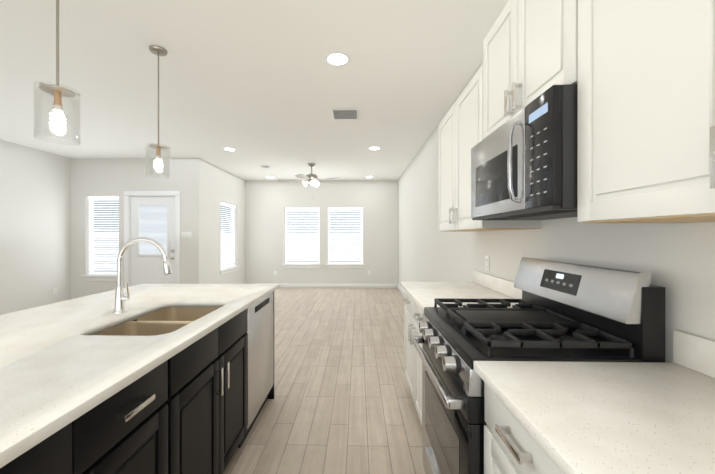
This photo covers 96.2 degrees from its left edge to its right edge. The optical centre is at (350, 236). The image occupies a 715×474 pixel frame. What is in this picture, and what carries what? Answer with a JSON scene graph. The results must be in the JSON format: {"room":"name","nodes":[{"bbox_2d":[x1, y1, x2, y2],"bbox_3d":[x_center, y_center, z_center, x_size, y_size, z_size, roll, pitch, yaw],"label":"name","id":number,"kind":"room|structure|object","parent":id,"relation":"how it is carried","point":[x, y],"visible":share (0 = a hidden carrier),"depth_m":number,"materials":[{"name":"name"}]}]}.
{"room":"kitchen","nodes":[
{"label":"kitchen","id":0,"kind":"room"},
{"bbox_2d":[0,139,71,314],"bbox_3d":[-5.307,-0.063,1.643,0.140,2.740,8.780,0,0,1],"label":"wall","id":1,"kind":"structure","parent":0,"point":[44,227],"depth_m":5.21,"materials":[{"name":"white paint"}]},
{"bbox_2d":[72,158,187,298],"bbox_3d":[-4.014,-0.071,5.933,2.220,2.740,0.140,0,0,1],"label":"wall","id":2,"kind":"structure","parent":0,"point":[90,176],"depth_m":5.87,"materials":[{"name":"white paint"}]},
{"bbox_2d":[81,196,118,280],"bbox_3d":[-4.549,0.022,5.926,0.720,1.563,0.180,0,0,1],"label":"nook window","id":3,"kind":"structure","parent":2,"relation":"in","point":[104,232],"depth_m":5.96,"materials":[{"name":"white plastic"}]},
{"bbox_2d":[124,191,179,287],"bbox_3d":[-3.614,0.230,5.911,1.036,2.138,0.162,0,0,1],"label":"entry door","id":4,"kind":"structure","parent":2,"relation":"in","point":[154,215],"depth_m":5.88,"materials":[{"name":"white wood"}]},
{"bbox_2d":[181,232,190,237],"bbox_3d":[-2.986,-0.036,5.834,0.190,0.116,0.008,0,0,1],"label":"light switch","id":5,"kind":"object","parent":2,"relation":"attached to","point":[185,234],"visible":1,"depth_m":5.83,"materials":[{"name":"white plastic"}]},
{"bbox_2d":[188,158,243,283],"bbox_3d":[-2.803,-0.074,7.019,0.150,2.740,2.370,0,0,1],"label":"wall","id":6,"kind":"structure","parent":0,"point":[209,185],"depth_m":6.29,"materials":[{"name":"white paint"}]},
{"bbox_2d":[220,202,239,274],"bbox_3d":[-2.772,0.019,7.234,0.180,1.563,1.030,0,0,1],"label":"living room window","id":7,"kind":"structure","parent":6,"relation":"in","point":[227,236],"depth_m":7.32,"materials":[{"name":"white plastic"}]},
{"bbox_2d":[0,0,508,180],"bbox_3d":[-2.064,-1.485,2.763,6.570,0.100,11.180,0,0,1],"label":"ceiling","id":8,"kind":"structure","parent":0,"point":[256,84],"depth_m":2.87,"materials":[{"name":"white paint"}]},
{"bbox_2d":[33,0,80,144],"bbox_3d":[-1.384,-0.944,1.517,0.166,0.975,0.166,0,0,1],"label":"pendant light","id":9,"kind":"object","parent":8,"relation":"hanging from","point":[57,92],"visible":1,"depth_m":1.51,"materials":[{"name":"clear glass"}]},
{"bbox_2d":[146,45,170,178],"bbox_3d":[-1.472,-0.946,2.459,0.166,0.975,0.166,0,0,1],"label":"pendant light","id":10,"kind":"object","parent":8,"relation":"hanging from","point":[158,51],"visible":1,"depth_m":2.45,"materials":[{"name":"clear glass"}]},
{"bbox_2d":[223,148,235,150],"bbox_3d":[-1.979,-1.436,5.261,0.202,0.006,0.202,0,0,1],"label":"recessed light","id":11,"kind":"object","parent":8,"relation":"in","point":[229,149],"visible":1,"depth_m":5.27,"materials":[{"name":"white plastic"}]},
{"bbox_2d":[278,163,339,186],"bbox_3d":[-0.804,-1.089,6.290,1.220,0.704,1.248,0,0,1],"label":"ceiling fan","id":12,"kind":"object","parent":8,"relation":"hanging from","point":[311,177],"visible":1,"depth_m":6.24,"materials":[{"name":"silver metal"}]},
{"bbox_2d":[325,52,349,65],"bbox_3d":[-0.103,-1.431,2.586,0.202,0.006,0.202,0,0,1],"label":"recessed light","id":13,"kind":"object","parent":8,"relation":"in","point":[337,58],"visible":1,"depth_m":2.58,"materials":[{"name":"white plastic"}]},
{"bbox_2d":[330,108,358,119],"bbox_3d":[-0.060,-1.427,3.745,0.320,0.019,0.320,0,0,1],"label":"ceiling vent","id":14,"kind":"object","parent":8,"relation":"in","point":[346,114],"visible":1,"depth_m":3.73,"materials":[{"name":"white metal"}]},
{"bbox_2d":[368,147,380,149],"bbox_3d":[0.390,-1.436,5.204,0.202,0.006,0.202,0,0,1],"label":"recessed light","id":15,"kind":"object","parent":8,"relation":"in","point":[374,148],"visible":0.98,"depth_m":5.21,"materials":[{"name":"white plastic"}]},
{"bbox_2d":[244,181,395,283],"bbox_3d":[-0.817,-0.076,8.257,4.040,2.740,0.140,0,0,1],"label":"wall","id":16,"kind":"structure","parent":0,"point":[265,202],"depth_m":8.19,"materials":[{"name":"white paint"}]},
{"bbox_2d":[282,207,320,267],"bbox_3d":[-1.242,0.017,8.247,1.000,1.563,0.180,0,0,1],"label":"window","id":17,"kind":"structure","parent":16,"relation":"in","point":[302,237],"depth_m":8.28,"materials":[{"name":"white plastic"}]},
{"bbox_2d":[246,283,396,287],"bbox_3d":[-0.753,1.241,8.181,3.890,0.105,0.014,0,0,1],"label":"baseboard","id":18,"kind":"structure","parent":16,"relation":"attached to","point":[284,285],"depth_m":8.17,"materials":[{"name":"white"}]},
{"bbox_2d":[325,207,364,267],"bbox_3d":[-0.133,0.017,8.221,1.000,1.563,0.180,0,0,1],"label":"window","id":19,"kind":"structure","parent":16,"relation":"in","point":[345,237],"depth_m":8.25,"materials":[{"name":"white plastic"}]},
{"bbox_2d":[223,288,424,473],"bbox_3d":[-2.064,1.355,2.768,6.570,0.100,11.180,0,0,1],"label":"floor","id":20,"kind":"structure","parent":0,"point":[342,402],"depth_m":2.66,"materials":[{"name":"brown wood"}]},
{"bbox_2d":[0,285,278,473],"bbox_3d":[-0.980,0.867,0.551,0.695,0.885,4.120,0,0,1],"label":"kitchen island","id":21,"kind":"object","parent":20,"relation":"on","point":[157,379],"depth_m":1.29,"materials":[{"name":"black"}]},
{"bbox_2d":[0,285,275,460],"bbox_3d":[-1.216,0.412,0.570,1.152,0.035,4.210,0,0,1],"label":"island countertop","id":22,"kind":"structure","parent":21,"relation":"on","point":[53,366],"depth_m":1.12,"materials":[{"name":"white stone"}]},
{"bbox_2d":[108,237,171,312],"bbox_3d":[-1.077,0.196,1.659,0.301,0.391,0.065,0,0,1],"label":"faucet","id":23,"kind":"object","parent":22,"relation":"on","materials":[{"name":"silver metal"}]},
{"bbox_2d":[92,307,219,335],"bbox_3d":[-0.922,0.528,1.609,0.450,0.210,0.720,0,0,1],"label":"sink","id":24,"kind":"object","parent":22,"relation":"in","point":[158,320],"depth_m":1.60,"materials":[{"name":"beige metal"}]},
{"bbox_2d":[404,294,423,424],"bbox_3d":[0.760,0.863,2.277,0.612,0.885,0.986,0,0,1],"label":"base cabinet","id":25,"kind":"object","parent":20,"relation":"on","point":[413,315],"depth_m":2.31,"materials":[{"name":"white wood"}]},
{"bbox_2d":[400,282,519,309],"bbox_3d":[0.744,0.405,2.287,0.644,0.030,1.012,0,0,1],"label":"countertop","id":26,"kind":"structure","parent":25,"relation":"on","point":[424,294],"depth_m":2.26,"materials":[{"name":"white stone"}]},
{"bbox_2d":[484,386,559,473],"bbox_3d":[0.717,0.867,0.522,0.612,0.885,0.986,0,0,1],"label":"base cabinet","id":27,"kind":"object","parent":20,"relation":"on","point":[507,450],"depth_m":0.85,"materials":[{"name":"white wood"}]},
{"bbox_2d":[474,361,714,473],"bbox_3d":[0.682,0.411,-0.266,0.644,0.030,2.567,0,0,1],"label":"countertop","id":28,"kind":"structure","parent":27,"relation":"on","point":[583,417],"depth_m":0.72,"materials":[{"name":"white stone"}]},
{"bbox_2d":[412,257,665,473],"bbox_3d":[0.672,0.710,1.401,0.693,1.195,0.752,0,0,1],"label":"range","id":29,"kind":"object","parent":20,"relation":"on","point":[567,312],"visible":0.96,"depth_m":1.18,"materials":[{"name":"grey metal"}]},
{"bbox_2d":[396,61,714,362],"bbox_3d":[1.150,-0.065,2.688,0.140,2.740,11.180,0,0,1],"label":"wall","id":30,"kind":"structure","parent":0,"point":[680,257],"depth_m":1.61,"materials":[{"name":"white paint"}]},
{"bbox_2d":[397,284,403,295],"bbox_3d":[1.136,1.247,5.471,0.018,0.105,5.339,0,0,1],"label":"baseboard","id":31,"kind":"structure","parent":30,"relation":"attached to","point":[401,290],"depth_m":7.58,"materials":[{"name":"white"}]},
{"bbox_2d":[485,256,489,270],"bbox_3d":[1.071,0.205,2.511,0.008,0.116,0.072,0,0,1],"label":"outlet","id":32,"kind":"object","parent":30,"relation":"attached to","point":[487,263],"visible":1,"depth_m":2.50,"materials":[{"name":"white plastic"}]},
{"bbox_2d":[438,66,540,231],"bbox_3d":[0.905,-0.508,2.270,0.321,0.914,0.986,0,0,1],"label":"upper cabinet","id":33,"kind":"object","parent":30,"relation":"attached to","point":[460,130],"depth_m":2.15,"materials":[{"name":"white wood"}]},
{"bbox_2d":[482,0,573,139],"bbox_3d":[0.884,-0.792,1.393,0.321,0.591,0.760,0,0,1],"label":"upper cabinet","id":34,"kind":"object","parent":30,"relation":"attached to","point":[528,50],"depth_m":1.34,"materials":[{"name":"white wood"}]},
{"bbox_2d":[471,84,577,219],"bbox_3d":[0.826,-0.289,1.395,0.432,0.398,0.750,0,0,1],"label":"microwave","id":35,"kind":"object","parent":34,"relation":"attached to","point":[524,163],"visible":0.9,"depth_m":1.17,"materials":[{"name":"grey metal"}]},
{"bbox_2d":[472,270,714,377],"bbox_3d":[1.015,0.343,0.614,0.022,0.101,4.344,0,0,1],"label":"backsplash","id":36,"kind":"structure","parent":30,"relation":"attached to","point":[696,352],"depth_m":0.97,"materials":[{"name":"white stone"}]},
{"bbox_2d":[574,0,714,222],"bbox_3d":[0.863,-0.504,0.516,0.321,0.914,0.987,0,0,1],"label":"upper cabinet","id":37,"kind":"object","parent":30,"relation":"attached to","point":[641,73],"depth_m":0.77,"materials":[{"name":"white wood"}]}
]}

